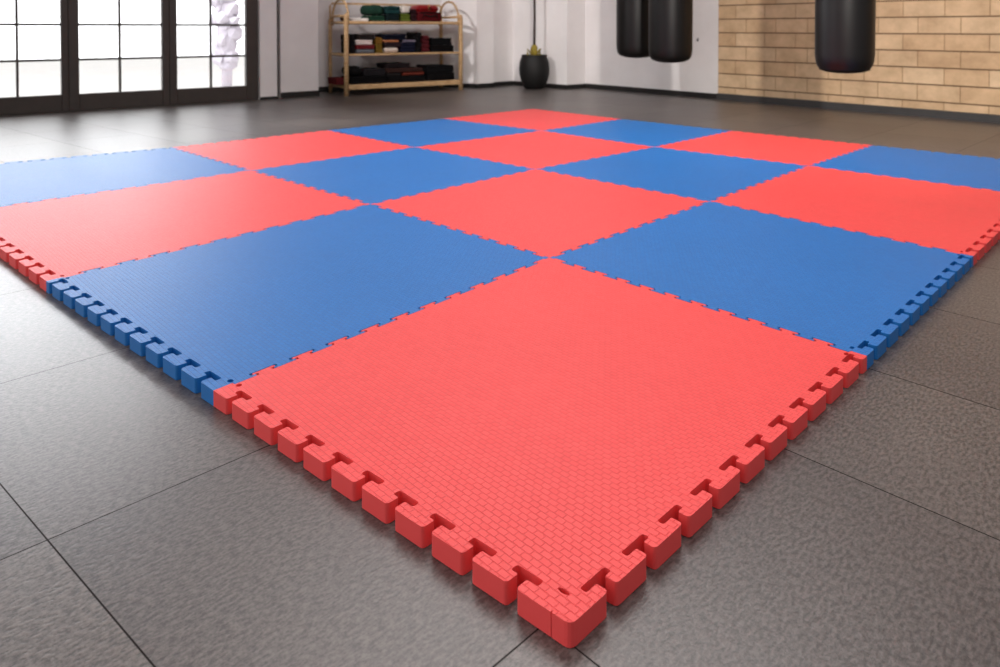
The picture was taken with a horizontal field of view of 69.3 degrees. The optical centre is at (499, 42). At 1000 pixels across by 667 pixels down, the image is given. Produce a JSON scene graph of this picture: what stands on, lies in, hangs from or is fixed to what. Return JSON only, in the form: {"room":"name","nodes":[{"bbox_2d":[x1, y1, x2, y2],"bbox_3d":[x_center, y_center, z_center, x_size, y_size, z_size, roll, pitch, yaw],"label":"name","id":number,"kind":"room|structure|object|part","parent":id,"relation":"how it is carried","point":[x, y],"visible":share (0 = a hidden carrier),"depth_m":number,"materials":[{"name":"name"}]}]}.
{"room":"exercise studio","nodes":[
{"label":"exercise studio","id":0,"kind":"room"},
{"bbox_2d":[278,0,317,97],"bbox_3d":[-2.467,-0.953,8.361,0.449,3.100,0.812,-1,1,-36],"label":"wall","id":1,"kind":"structure","parent":0,"point":[297,19],"depth_m":8.05,"materials":[{"name":"white paint"}]},
{"bbox_2d":[277,0,278,97],"bbox_3d":[-2.513,-0.945,7.997,0.060,3.100,0.160,-1,1,-38],"label":"trim","id":2,"kind":"structure","parent":1,"relation":"attached to","point":[277,0],"depth_m":7.97,"materials":[{"name":"brown metal"}]},
{"bbox_2d":[281,90,318,97],"bbox_3d":[-2.224,0.573,8.069,0.445,0.062,0.014,-1,1,-38],"label":"baseboard","id":3,"kind":"structure","parent":1,"relation":"attached to","point":[300,93],"depth_m":8.06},
{"bbox_2d":[318,0,440,86],"bbox_3d":[-1.619,-0.969,9.185,2.040,3.100,0.345,-1,1,-33],"label":"wall","id":4,"kind":"structure","parent":0,"point":[432,31],"depth_m":8.95,"materials":[{"name":"white paint"}]},
{"bbox_2d":[318,86,438,91],"bbox_3d":[-1.550,0.552,9.077,1.848,0.062,0.016,-1,1,-31],"label":"baseboard","id":5,"kind":"structure","parent":4,"relation":"attached to","point":[321,89],"depth_m":8.84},
{"bbox_2d":[441,0,512,83],"bbox_3d":[-0.281,-0.978,9.631,1.018,3.100,0.734,0,1,-12],"label":"wall","id":6,"kind":"structure","parent":0,"point":[487,24],"depth_m":9.41,"materials":[{"name":"white paint"}]},
{"bbox_2d":[443,83,476,87],"bbox_3d":[-0.541,0.549,9.407,0.544,0.055,0.014,1,1,29],"label":"baseboard","id":7,"kind":"structure","parent":6,"relation":"attached to","point":[465,85],"depth_m":9.34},
{"bbox_2d":[477,83,493,87],"bbox_3d":[-0.186,0.550,9.358,0.272,0.055,0.014,-1,1,-37],"label":"baseboard","id":8,"kind":"structure","parent":6,"relation":"attached to","point":[483,85],"depth_m":9.35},
{"bbox_2d":[494,81,512,85],"bbox_3d":[0.022,0.544,9.661,0.431,0.055,0.014,-1,1,-40],"label":"baseboard","id":9,"kind":"structure","parent":6,"relation":"attached to","point":[504,83],"depth_m":9.67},
{"bbox_2d":[0,85,999,666],"bbox_3d":[0.025,0.747,3.909,10.500,0.120,10.950,-1,2,-44],"label":"floor","id":10,"kind":"structure","parent":0,"point":[142,524],"depth_m":1.13,"materials":[{"name":"grey stone tile"}]},
{"bbox_2d":[0,147,248,206],"bbox_3d":[-2.169,0.674,3.710,1.324,0.032,1.237,-1,2,-44],"label":"mat","id":11,"kind":"object","parent":10,"relation":"on","point":[30,181],"visible":0.88,"depth_m":3.65,"materials":[{"name":"blue plastic"}]},
{"bbox_2d":[0,170,368,290],"bbox_3d":[-1.316,0.690,2.905,1.285,0.032,1.166,-1,2,-44],"label":"mat","id":12,"kind":"object","parent":10,"relation":"on","point":[48,239],"visible":0.92,"depth_m":2.79,"materials":[{"name":"red plastic"}]},
{"bbox_2d":[173,130,409,169],"bbox_3d":[-1.270,0.659,4.463,1.094,0.032,1.042,-1,2,-44],"label":"mat","id":13,"kind":"object","parent":10,"relation":"on","point":[272,151],"visible":0.73,"depth_m":4.41,"materials":[{"name":"red plastic"}]},
{"bbox_2d":[46,204,548,405],"bbox_3d":[-0.556,0.703,2.243,1.002,0.032,1.210,1,2,41],"label":"mat","id":14,"kind":"object","parent":10,"relation":"on","point":[219,313],"visible":0.91,"depth_m":2.04,"materials":[{"name":"blue plastic"}]},
{"bbox_2d":[252,147,532,203],"bbox_3d":[-0.546,0.673,3.755,1.101,0.032,1.084,-1,2,-44],"label":"mat","id":15,"kind":"object","parent":10,"relation":"on","point":[370,178],"visible":0.77,"depth_m":3.65,"materials":[{"name":"blue plastic"}]},
{"bbox_2d":[328,0,462,96],"bbox_3d":[-1.246,0.033,8.769,1.549,1.113,0.549,-1,1,-34],"label":"rack","id":16,"kind":"object","parent":10,"relation":"on","point":[346,22],"visible":0.84,"depth_m":8.55,"materials":[{"name":"brown wood"}]},
{"bbox_3d":[-2.003,0.141,8.570,0.055,0.905,0.044,-1,1,-34],"label":"post","id":17,"kind":"part","parent":16,"relation":"part of","materials":[{"name":"brown wood"}]},
{"bbox_2d":[327,77,343,84],"bbox_3d":[-1.861,0.432,8.303,0.147,0.080,0.304,-1,1,-33],"label":"folded garment","id":18,"kind":"object","parent":16,"relation":"on","point":[331,80],"visible":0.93,"depth_m":8.19,"materials":[{"name":"fabric"}]},
{"bbox_3d":[-1.869,-0.307,8.350,0.028,0.028,0.500,-1,1,-34],"label":"rail","id":19,"kind":"part","parent":16,"relation":"part of","materials":[{"name":"brown wood"}]},
{"bbox_3d":[-1.869,-0.232,8.351,0.028,0.028,0.500,-1,1,-34],"label":"rail","id":20,"kind":"part","parent":16,"relation":"part of","materials":[{"name":"brown wood"}]},
{"bbox_3d":[-1.869,0.138,8.358,0.028,0.028,0.500,-1,1,-34],"label":"rail","id":21,"kind":"part","parent":16,"relation":"part of","materials":[{"name":"brown wood"}]},
{"bbox_3d":[-1.869,0.498,8.366,0.028,0.028,0.500,-1,1,-34],"label":"rail","id":22,"kind":"part","parent":16,"relation":"part of","materials":[{"name":"brown wood"}]},
{"bbox_3d":[-1.726,0.134,8.153,0.065,0.936,0.054,-1,1,-34],"label":"post","id":23,"kind":"part","parent":16,"relation":"part of","materials":[{"name":"brown wood"}]},
{"bbox_2d":[341,34,354,53],"bbox_3d":[-1.756,0.008,8.355,0.069,0.226,0.309,-1,1,-35],"label":"folded garment","id":24,"kind":"object","parent":16,"relation":"on","point":[351,36],"visible":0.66,"depth_m":8.24,"materials":[{"name":"fabric"}]},
{"bbox_2d":[349,18,368,20],"bbox_3d":[-1.688,-0.269,8.399,0.232,0.038,0.309,-1,1,-33],"label":"folded towel","id":25,"kind":"object","parent":16,"relation":"on","point":[350,19],"visible":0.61,"depth_m":8.27,"materials":[{"name":"fabric"}]},
{"bbox_2d":[341,75,386,83],"bbox_3d":[-1.594,0.423,8.473,0.460,0.091,0.310,-1,1,-34],"label":"folded garment","id":26,"kind":"object","parent":16,"relation":"on","point":[360,79],"visible":0.79,"depth_m":8.34,"materials":[{"name":"fabric"}]},
{"bbox_2d":[342,66,360,75],"bbox_3d":[-1.724,0.322,8.395,0.151,0.116,0.300,-1,1,-33],"label":"folded garment","id":27,"kind":"object","parent":26,"relation":"on","point":[353,70],"visible":0.79,"depth_m":8.28,"materials":[{"name":"fabric"}]},
{"bbox_2d":[360,67,385,75],"bbox_3d":[-1.531,0.334,8.521,0.274,0.086,0.302,-1,1,-34],"label":"folded garment","id":28,"kind":"object","parent":26,"relation":"on","point":[372,71],"visible":0.73,"depth_m":8.40,"materials":[{"name":"fabric"}]},
{"bbox_2d":[355,49,373,53],"bbox_3d":[-1.629,0.095,8.451,0.230,0.049,0.300,-1,1,-34],"label":"folded garment","id":29,"kind":"object","parent":16,"relation":"on","point":[357,51],"visible":0.62,"depth_m":8.32,"materials":[{"name":"fabric"}]},
{"bbox_2d":[355,45,374,48],"bbox_3d":[-1.626,0.044,8.446,0.230,0.048,0.308,-1,1,-34],"label":"folded garment","id":30,"kind":"object","parent":29,"relation":"on","point":[356,46],"visible":0.62,"depth_m":8.32,"materials":[{"name":"fabric"}]},
{"bbox_2d":[354,40,371,44],"bbox_3d":[-1.640,-0.011,8.438,0.213,0.059,0.312,-1,1,-33],"label":"folded garment","id":31,"kind":"object","parent":30,"relation":"on","point":[357,42],"visible":0.65,"depth_m":8.31,"materials":[{"name":"fabric"}]},
{"bbox_2d":[354,34,374,39],"bbox_3d":[-1.608,-0.074,8.456,0.212,0.064,0.302,-1,1,-34],"label":"folded garment","id":32,"kind":"object","parent":31,"relation":"on","point":[357,36],"visible":0.73,"depth_m":8.33,"materials":[{"name":"fabric"}]},
{"bbox_2d":[361,15,383,20],"bbox_3d":[-1.500,-0.288,8.525,0.178,0.070,0.310,-1,1,-34],"label":"folded garment","id":33,"kind":"object","parent":16,"relation":"on","point":[374,17],"visible":0.66,"depth_m":8.41,"materials":[{"name":"fabric"}]},
{"bbox_2d":[360,5,382,15],"bbox_3d":[-1.510,-0.386,8.510,0.193,0.126,0.300,-1,1,-34],"label":"folded garment","id":34,"kind":"object","parent":33,"relation":"on","point":[366,10],"visible":0.98,"depth_m":8.40,"materials":[{"name":"fabric"}]},
{"bbox_2d":[372,44,382,52],"bbox_3d":[-1.484,0.064,8.542,0.093,0.106,0.314,-1,1,-35],"label":"folded garment","id":35,"kind":"object","parent":16,"relation":"on","point":[378,47],"visible":0.5,"depth_m":8.42,"materials":[{"name":"fabric"}]},
{"bbox_2d":[366,37,381,43],"bbox_3d":[-1.485,-0.028,8.534,0.094,0.080,0.306,-1,1,-33],"label":"folded garment","id":36,"kind":"object","parent":35,"relation":"on","point":[376,40],"visible":0.7,"depth_m":8.41,"materials":[{"name":"fabric"}]},
{"bbox_2d":[377,14,398,20],"bbox_3d":[-1.337,-0.297,8.628,0.169,0.086,0.306,-1,1,-34],"label":"folded garment","id":37,"kind":"object","parent":16,"relation":"on","point":[388,17],"visible":0.72,"depth_m":8.50,"materials":[{"name":"fabric"}]},
{"bbox_2d":[381,6,399,14],"bbox_3d":[-1.332,-0.390,8.629,0.185,0.100,0.305,-1,1,-35],"label":"folded garment","id":38,"kind":"object","parent":37,"relation":"on","point":[386,9],"visible":0.69,"depth_m":8.51,"materials":[{"name":"fabric"}]},
{"bbox_2d":[382,47,397,52],"bbox_3d":[-1.352,0.080,8.637,0.182,0.070,0.300,-1,1,-33],"label":"folded garment","id":39,"kind":"object","parent":16,"relation":"on","point":[384,49],"visible":0.61,"depth_m":8.52,"materials":[{"name":"fabric"}]},
{"bbox_2d":[381,42,400,46],"bbox_3d":[-1.344,0.018,8.640,0.219,0.054,0.301,-1,1,-35],"label":"folded garment","id":40,"kind":"object","parent":39,"relation":"on","point":[384,44],"visible":0.7,"depth_m":8.52,"materials":[{"name":"fabric"}]},
{"bbox_2d":[382,40,398,41],"bbox_3d":[-1.351,-0.023,8.631,0.184,0.025,0.300,-1,1,-34],"label":"folded garment","id":41,"kind":"object","parent":40,"relation":"on","point":[382,40],"visible":0.73,"depth_m":8.50,"materials":[{"name":"fabric"}]},
{"bbox_2d":[375,34,405,39],"bbox_3d":[-1.312,-0.074,8.654,0.281,0.071,0.315,-1,1,-34],"label":"folded garment","id":42,"kind":"object","parent":41,"relation":"on","point":[383,36],"visible":0.87,"depth_m":8.53,"materials":[{"name":"fabric"}]},
{"bbox_2d":[342,79,455,85],"bbox_3d":[-1.225,0.471,8.745,1.495,0.012,0.377,-1,1,-34],"label":"shelf","id":43,"kind":"object","parent":16,"relation":"attached to","point":[440,82],"depth_m":8.63,"materials":[{"name":"brown wood"}]},
{"bbox_2d":[394,14,409,20],"bbox_3d":[-1.198,-0.305,8.728,0.123,0.096,0.311,-1,1,-33],"label":"folded garment","id":44,"kind":"object","parent":16,"relation":"on","point":[402,17],"visible":0.69,"depth_m":8.61,"materials":[{"name":"fabric"}]},
{"bbox_2d":[398,5,409,13],"bbox_3d":[-1.198,-0.402,8.716,0.118,0.101,0.300,-1,1,-34],"label":"folded garment","id":45,"kind":"object","parent":44,"relation":"on","point":[403,9],"visible":0.59,"depth_m":8.59,"materials":[{"name":"fabric"}]},
{"bbox_3d":[-1.110,-0.237,8.559,1.495,0.032,0.028,-1,1,-34],"label":"rail","id":46,"kind":"part","parent":16,"relation":"part of","materials":[{"name":"brown wood"}]},
{"bbox_3d":[-1.110,0.129,8.567,1.495,0.024,0.028,-1,1,-34],"label":"rail","id":47,"kind":"part","parent":16,"relation":"part of","materials":[{"name":"brown wood"}]},
{"bbox_3d":[-1.110,0.495,8.574,1.495,0.057,0.028,-1,1,-34],"label":"rail","id":48,"kind":"part","parent":16,"relation":"part of","materials":[{"name":"brown wood"}]},
{"bbox_2d":[386,75,425,82],"bbox_3d":[-1.187,0.425,8.745,0.509,0.076,0.307,-1,1,-34],"label":"folded garment","id":49,"kind":"object","parent":16,"relation":"on","point":[410,78],"visible":0.72,"depth_m":8.61,"materials":[{"name":"fabric"}]},
{"bbox_2d":[400,71,423,75],"bbox_3d":[-1.118,0.365,8.800,0.295,0.043,0.300,-1,1,-34],"label":"folded garment","id":50,"kind":"object","parent":49,"relation":"on","point":[417,72],"visible":0.59,"depth_m":8.67,"materials":[{"name":"fabric"}]},
{"bbox_2d":[384,67,422,72],"bbox_3d":[-1.200,0.319,8.728,0.467,0.048,0.301,-1,1,-34],"label":"folded garment","id":51,"kind":"object","parent":50,"relation":"on","point":[410,69],"visible":0.79,"depth_m":8.59,"materials":[{"name":"fabric"}]},
{"bbox_2d":[376,62,409,67],"bbox_3d":[-1.283,0.265,8.689,0.311,0.059,0.301,-1,1,-34],"label":"folded garment","id":52,"kind":"object","parent":51,"relation":"on","point":[382,64],"visible":1,"depth_m":8.58,"materials":[{"name":"fabric"}]},
{"bbox_2d":[397,42,414,52],"bbox_3d":[-1.172,0.051,8.752,0.195,0.125,0.304,-1,1,-34],"label":"folded garment","id":53,"kind":"object","parent":16,"relation":"on","point":[406,47],"visible":0.69,"depth_m":8.63,"materials":[{"name":"fabric"}]},
{"bbox_2d":[399,40,415,41],"bbox_3d":[-1.159,-0.025,8.755,0.167,0.025,0.300,-1,1,-34],"label":"folded garment","id":54,"kind":"object","parent":53,"relation":"on","point":[399,40],"visible":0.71,"depth_m":8.63,"materials":[{"name":"fabric"}]},
{"bbox_2d":[407,9,416,21],"bbox_3d":[-1.108,-0.331,8.791,0.081,0.146,0.306,-1,1,-34],"label":"folded garment","id":55,"kind":"object","parent":16,"relation":"on","point":[412,12],"visible":0.41,"depth_m":8.67,"materials":[{"name":"fabric"}]},
{"bbox_2d":[405,32,421,51],"bbox_3d":[-1.055,-0.011,8.830,0.074,0.246,0.310,-1,1,-35],"label":"folded garment","id":56,"kind":"object","parent":16,"relation":"on","point":[416,36],"visible":0.68,"depth_m":8.72,"materials":[{"name":"fabric"}]},
{"bbox_2d":[420,35,429,51],"bbox_3d":[-0.973,0.007,8.881,0.102,0.206,0.314,-1,1,-34],"label":"folded garment","id":57,"kind":"object","parent":16,"relation":"on","point":[424,41],"visible":0.44,"depth_m":8.76,"materials":[{"name":"fabric"}]},
{"bbox_2d":[410,5,440,21],"bbox_3d":[-0.924,-0.364,8.891,0.333,0.209,0.326,-1,1,-34],"label":"folded garment","id":58,"kind":"object","parent":16,"relation":"on","point":[425,13],"visible":0.89,"depth_m":8.77,"materials":[{"name":"fabric"}]},
{"bbox_2d":[423,72,454,80],"bbox_3d":[-0.801,0.407,9.008,0.384,0.101,0.307,-1,1,-34],"label":"folded garment","id":59,"kind":"object","parent":16,"relation":"on","point":[435,76],"visible":0.66,"depth_m":8.88,"materials":[{"name":"fabric"}]},
{"bbox_2d":[416,64,453,72],"bbox_3d":[-0.808,0.313,8.997,0.388,0.089,0.306,-1,1,-34],"label":"folded garment","id":60,"kind":"object","parent":59,"relation":"on","point":[428,68],"visible":0.84,"depth_m":8.87,"materials":[{"name":"fabric"}]},
{"bbox_3d":[-0.770,0.124,9.393,0.055,0.905,0.044,-1,1,-34],"label":"post","id":61,"kind":"part","parent":16,"relation":"part of","materials":[{"name":"brown wood"}]},
{"bbox_2d":[429,45,453,51],"bbox_3d":[-0.783,0.065,9.011,0.322,0.086,0.310,-1,1,-34],"label":"folded garment","id":62,"kind":"object","parent":16,"relation":"on","point":[433,48],"visible":0.67,"depth_m":8.88,"materials":[{"name":"fabric"}]},
{"bbox_2d":[429,37,451,44],"bbox_3d":[-0.795,-0.022,9.003,0.293,0.090,0.309,-1,1,-34],"label":"folded garment","id":63,"kind":"object","parent":62,"relation":"on","point":[432,41],"visible":0.83,"depth_m":8.87,"materials":[{"name":"fabric"}]},
{"bbox_3d":[-0.626,-0.324,9.179,0.028,0.028,0.500,-1,1,-34],"label":"rail","id":64,"kind":"part","parent":16,"relation":"part of","materials":[{"name":"brown wood"}]},
{"bbox_3d":[-0.492,0.117,8.977,0.065,0.936,0.054,-1,1,-34],"label":"post","id":65,"kind":"part","parent":16,"relation":"part of","materials":[{"name":"brown wood"}]},
{"bbox_2d":[329,119,541,146],"bbox_3d":[-0.473,0.644,5.196,1.109,0.032,1.094,-1,2,-44],"label":"mat","id":66,"kind":"object","parent":10,"relation":"on","point":[436,131],"visible":0.77,"depth_m":5.14,"materials":[{"name":"blue plastic"}]},
{"bbox_2d":[444,109,618,129],"bbox_3d":[0.275,0.630,5.875,1.056,0.032,1.034,-1,2,-44],"label":"mat","id":67,"kind":"object","parent":10,"relation":"on","point":[537,119],"visible":0.77,"depth_m":5.82,"materials":[{"name":"red plastic"}]},
{"bbox_2d":[419,131,649,168],"bbox_3d":[0.225,0.658,4.481,1.111,0.032,1.036,-1,2,-44],"label":"mat","id":68,"kind":"object","parent":10,"relation":"on","point":[536,149],"visible":0.71,"depth_m":4.38,"materials":[{"name":"red plastic"}]},
{"bbox_2d":[519,0,549,88],"bbox_3d":[0.435,-0.694,9.176,0.388,2.550,0.388,-1,2,-44],"label":"potted plant","id":69,"kind":"object","parent":10,"relation":"on","point":[534,68],"visible":1,"depth_m":9.06,"materials":[{"name":"grey ceramic"}]},
{"bbox_3d":[0.435,0.365,9.197,0.388,0.432,0.388,-1,2,-44],"label":"pot","id":70,"kind":"part","parent":69,"relation":"part of","materials":[{"name":"grey ceramic"}]},
{"bbox_2d":[213,258,866,647],"bbox_3d":[0.096,0.717,1.579,1.129,0.032,0.979,-1,2,-44],"label":"mat","id":71,"kind":"object","parent":10,"relation":"on","point":[554,431],"visible":1,"depth_m":1.35,"materials":[{"name":"red plastic"}]},
{"bbox_2d":[372,169,708,257],"bbox_3d":[0.172,0.687,3.041,1.109,0.032,1.041,-1,2,-44],"label":"mat","id":72,"kind":"object","parent":10,"relation":"on","point":[548,214],"visible":0.82,"depth_m":2.96,"materials":[{"name":"red plastic"}]},
{"bbox_2d":[542,119,730,146],"bbox_3d":[0.974,0.645,5.170,1.010,0.032,0.984,-1,2,-44],"label":"mat","id":73,"kind":"object","parent":10,"relation":"on","point":[652,134],"visible":0.77,"depth_m":5.14,"materials":[{"name":"blue plastic"}]},
{"bbox_2d":[538,147,806,200],"bbox_3d":[0.907,0.672,3.803,1.151,0.032,1.047,-1,2,-44],"label":"mat","id":74,"kind":"object","parent":10,"relation":"on","point":[683,173],"visible":0.83,"depth_m":3.70,"materials":[{"name":"blue plastic"}]},
{"bbox_2d":[550,201,972,369],"bbox_3d":[0.851,0.701,2.344,1.108,0.032,0.999,-1,2,-44],"label":"mat","id":75,"kind":"object","parent":10,"relation":"on","point":[858,292],"visible":0.9,"depth_m":2.19,"materials":[{"name":"blue plastic"}]},
{"bbox_2d":[658,131,871,165],"bbox_3d":[1.644,0.658,4.511,1.046,0.032,0.950,-1,2,-44],"label":"mat","id":76,"kind":"object","parent":10,"relation":"on","point":[795,150],"visible":0.84,"depth_m":4.45,"materials":[{"name":"red plastic"}]},
{"bbox_2d":[710,166,999,265],"bbox_3d":[1.582,0.686,3.098,1.213,0.032,1.021,-1,2,-44],"label":"mat","id":77,"kind":"object","parent":10,"relation":"on","point":[960,219],"visible":0.88,"depth_m":2.98,"materials":[{"name":"red plastic"}]},
{"bbox_2d":[809,145,999,190],"bbox_3d":[2.334,0.671,3.860,1.005,0.032,1.015,-1,2,-44],"label":"mat","id":78,"kind":"object","parent":10,"relation":"on","point":[912,164],"visible":0.86,"depth_m":3.87,"materials":[{"name":"blue plastic"}]},
{"bbox_2d":[513,0,584,84],"bbox_3d":[0.663,-0.981,9.761,0.690,3.100,1.290,-1,2,-44],"label":"wall","id":79,"kind":"structure","parent":0,"point":[560,24],"depth_m":9.27,"materials":[{"name":"white paint"}]},
{"bbox_2d":[513,81,567,88],"bbox_3d":[0.508,0.548,9.446,0.014,0.055,0.970,-1,2,-44],"label":"baseboard","id":80,"kind":"structure","parent":79,"relation":"attached to","point":[557,86],"depth_m":9.28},
{"bbox_2d":[568,84,584,88],"bbox_3d":[0.975,0.553,9.203,0.322,0.055,0.014,-1,1,-38],"label":"baseboard","id":81,"kind":"structure","parent":79,"relation":"attached to","point":[573,86],"depth_m":9.19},
{"bbox_2d":[585,0,999,114],"bbox_3d":[3.845,-0.910,6.251,0.251,3.100,8.200,-1,2,-40],"label":"wall","id":82,"kind":"structure","parent":0,"point":[944,55],"depth_m":7.05,"materials":[{"name":"beige brick"}]},
{"bbox_2d":[584,83,999,122],"bbox_3d":[3.738,0.608,6.191,0.032,0.066,8.200,-1,2,-40],"label":"baseboard","id":83,"kind":"structure","parent":82,"relation":"attached to","point":[979,117],"depth_m":6.92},
{"bbox_3d":[0.025,-2.473,3.845,10.500,0.120,10.950,-1,2,-44],"label":"ceiling","id":84,"kind":"structure","parent":0,"visible":0},
{"bbox_2d":[616,0,648,57],"bbox_3d":[1.429,-1.169,7.581,0.418,2.654,0.418,-1,2,-44],"label":"bag","id":85,"kind":"object","parent":84,"relation":"hanging from","point":[631,15],"visible":0.79,"depth_m":7.42,"materials":[{"name":"black leather"}]},
{"bbox_2d":[648,0,692,62],"bbox_3d":[1.623,-1.141,6.878,0.418,2.663,0.418,-1,2,-44],"label":"bag","id":86,"kind":"object","parent":84,"relation":"hanging from","point":[670,22],"visible":1,"depth_m":6.73,"materials":[{"name":"black leather"}]},
{"bbox_2d":[815,0,875,72],"bbox_3d":[2.379,-1.117,4.978,0.395,2.654,0.395,0,1,-15],"label":"bag","id":87,"kind":"object","parent":84,"relation":"hanging from","point":[845,30],"visible":1,"depth_m":4.84,"materials":[{"name":"black leather"}]},
{"bbox_3d":[-3.932,-2.147,6.809,3.246,0.650,0.541,-1,2,-44],"label":"wall","id":88,"kind":"structure","parent":0,"visible":0},
{"bbox_2d":[0,0,68,114],"bbox_3d":[-4.371,-0.588,6.397,0.942,2.450,0.070,-1,1,-38],"label":"door","id":89,"kind":"structure","parent":88,"relation":"in","point":[18,104],"depth_m":6.57,"materials":[{"name":"brown metal"}]},
{"bbox_2d":[68,0,169,110],"bbox_3d":[-3.659,-0.600,6.961,0.871,2.450,0.070,-1,1,-38],"label":"door","id":90,"kind":"structure","parent":88,"relation":"in","point":[78,101],"depth_m":6.94,"materials":[{"name":"brown metal"}]},
{"bbox_2d":[169,0,257,104],"bbox_3d":[-2.967,-0.611,7.510,0.891,2.450,0.070,-1,1,-38],"label":"door","id":91,"kind":"structure","parent":88,"relation":"in","point":[249,91],"depth_m":7.52,"materials":[{"name":"brown metal"}]},
{"bbox_2d":[258,0,276,99],"bbox_3d":[-2.575,-0.943,7.878,0.185,3.100,0.270,-1,1,-38],"label":"wall","id":92,"kind":"structure","parent":88,"relation":"attached to","point":[267,9],"depth_m":7.79,"materials":[{"name":"white paint"}]},
{"bbox_2d":[260,96,277,99],"bbox_3d":[-2.487,0.594,7.798,0.185,0.030,0.012,-1,1,-38],"label":"baseboard","id":93,"kind":"structure","parent":92,"relation":"attached to","point":[271,97],"depth_m":7.79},
{"label":"outside","id":94,"kind":"structure","parent":0,"visible":0},
{"bbox_2d":[0,57,244,96],"bbox_3d":[-9.504,0.660,12.227,26.000,0.120,14.240,-1,2,-44],"label":"pavement","id":95,"kind":"structure","parent":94,"point":[95,76],"depth_m":12.99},
{"bbox_2d":[208,0,242,85],"bbox_3d":[-3.525,-0.632,9.263,0.443,2.588,0.462,-1,2,-44],"label":"tree","id":96,"kind":"object","parent":95,"relation":"on","point":[227,11],"visible":0.91,"depth_m":9.19,"materials":[{"name":"white plant"}]}
]}

